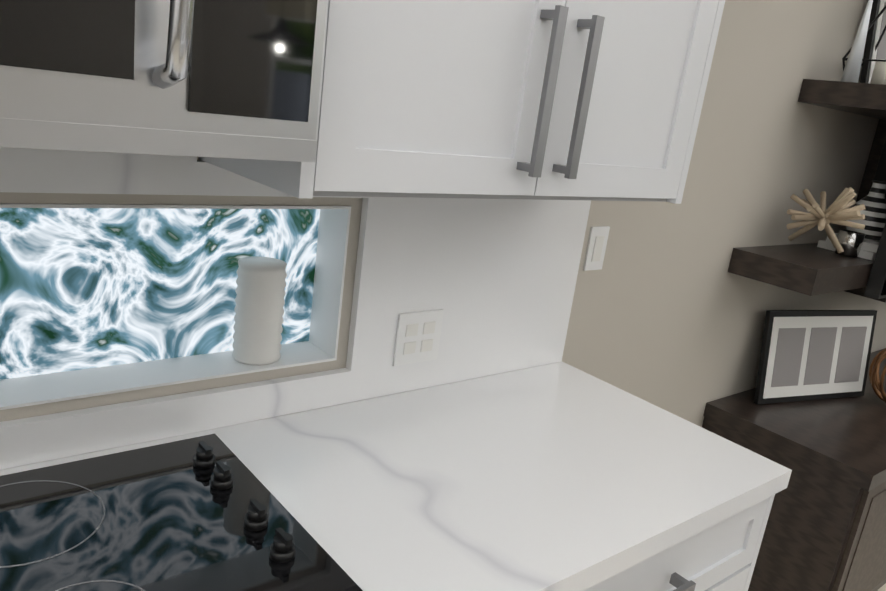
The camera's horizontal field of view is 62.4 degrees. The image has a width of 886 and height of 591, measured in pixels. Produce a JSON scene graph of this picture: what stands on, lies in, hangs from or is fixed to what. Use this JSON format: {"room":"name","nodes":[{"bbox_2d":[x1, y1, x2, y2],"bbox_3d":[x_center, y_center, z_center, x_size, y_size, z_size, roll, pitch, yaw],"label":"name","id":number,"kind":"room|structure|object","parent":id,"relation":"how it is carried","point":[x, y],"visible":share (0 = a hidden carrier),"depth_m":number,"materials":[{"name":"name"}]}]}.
{"room":"kitchen","nodes":[
{"label":"kitchen","id":0,"kind":"room"},
{"bbox_2d":[0,0,885,426],"bbox_3d":[0.259,-0.315,1.795,11.750,2.800,0.150,-5,20,-39],"label":"wall","id":1,"kind":"structure","parent":0,"point":[668,312],"depth_m":2.20,"materials":[{"name":"beige paint"}]},
{"bbox_2d":[0,203,350,409],"bbox_3d":[-0.988,0.034,0.837,1.965,0.310,0.124,-5,20,-39],"label":"window","id":2,"kind":"structure","parent":1,"relation":"in","point":[99,299],"depth_m":1.27,"materials":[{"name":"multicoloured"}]},
{"bbox_2d":[232,256,286,364],"bbox_3d":[-0.346,0.028,1.378,0.092,0.188,0.092,-5,20,-39],"label":"candle","id":3,"kind":"object","parent":2,"relation":"on","point":[260,303],"visible":1,"depth_m":1.34,"materials":[{"name":"white wax"}]},
{"bbox_2d":[0,147,590,469],"bbox_3d":[-0.681,0.011,0.995,2.640,0.527,0.020,-5,20,-39],"label":"backsplash","id":4,"kind":"structure","parent":1,"relation":"attached to","point":[495,280],"depth_m":1.47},
{"bbox_2d":[393,309,443,365],"bbox_3d":[-0.051,0.089,1.548,0.116,0.114,0.008,-5,20,-39],"label":"outlet","id":5,"kind":"object","parent":4,"relation":"attached to","point":[417,340],"visible":1,"depth_m":1.54,"materials":[{"name":"white plastic"}]},
{"bbox_2d":[198,0,724,203],"bbox_3d":[0.126,-0.754,1.174,0.840,1.155,0.333,-5,20,-39],"label":"upper cabinet","id":6,"kind":"object","parent":1,"relation":"attached to","point":[598,100],"visible":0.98,"depth_m":1.08,"materials":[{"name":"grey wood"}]},
{"bbox_2d":[0,0,326,161],"bbox_3d":[-0.520,-0.370,0.677,0.760,0.422,0.466,-5,20,-39],"label":"over-the-range microwave","id":7,"kind":"object","parent":6,"relation":"attached to","point":[237,79],"visible":1,"depth_m":0.71,"materials":[{"name":"silver metal"}]},
{"bbox_2d":[583,226,609,270],"bbox_3d":[0.396,-0.121,1.879,0.070,0.114,0.008,-5,20,-39],"label":"light switch","id":8,"kind":"object","parent":1,"relation":"attached to","point":[596,247],"visible":1,"depth_m":1.87,"materials":[{"name":"white plastic"}]},
{"bbox_2d":[728,0,885,301],"bbox_3d":[2.422,-0.632,3.202,3.490,1.220,0.323,-5,20,-39],"label":"shelves","id":9,"kind":"object","parent":1,"relation":"attached to","point":[851,259],"visible":1,"depth_m":2.31,"materials":[{"name":"brown wood"}]},
{"bbox_2d":[863,67,885,299],"bbox_3d":[1.882,-0.419,2.793,1.330,0.720,0.282,-5,20,-39],"label":"screen","id":10,"kind":"object","parent":9,"relation":"on","point":[874,199],"depth_m":2.49,"materials":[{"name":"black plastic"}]},
{"bbox_2d":[877,583,885,590],"bbox_3d":[2.542,2.232,-0.808,12.400,0.100,9.000,-5,20,-39],"label":"floor","id":11,"kind":"structure","parent":0,"point":[883,588],"depth_m":2.70,"materials":[{"name":"tile"}]},
{"bbox_2d":[588,497,773,590],"bbox_3d":[0.087,0.742,1.533,0.880,0.876,0.616,-5,20,-39],"label":"base cabinet","id":12,"kind":"object","parent":11,"relation":"on","point":[723,558],"depth_m":1.37,"materials":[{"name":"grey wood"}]},
{"bbox_2d":[0,361,791,590],"bbox_3d":[-0.525,0.370,0.849,2.644,0.040,0.633,-5,20,-39],"label":"countertop","id":13,"kind":"structure","parent":12,"relation":"on","point":[556,476],"depth_m":1.27,"materials":[{"name":"white stone"}]},
{"bbox_2d":[0,434,362,590],"bbox_3d":[-0.570,0.332,0.814,0.865,0.038,0.510,-5,20,-39],"label":"glass cooktop","id":14,"kind":"object","parent":13,"relation":"in","point":[210,512],"visible":1,"depth_m":0.99,"materials":[{"name":"black glass"}]},
{"bbox_2d":[702,349,885,590],"bbox_3d":[2.433,0.622,3.552,3.630,0.640,0.545,-5,20,-39],"label":"cabinet","id":15,"kind":"object","parent":11,"relation":"on","point":[825,529],"visible":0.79,"depth_m":2.33,"materials":[{"name":"brown wood"}]},
{"bbox_2d":[754,310,885,403],"bbox_3d":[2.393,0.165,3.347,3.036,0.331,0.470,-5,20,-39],"label":"picture frame","id":16,"kind":"object","parent":15,"relation":"on","point":[813,354],"visible":1,"depth_m":2.63,"materials":[{"name":"black metal"}]}
]}

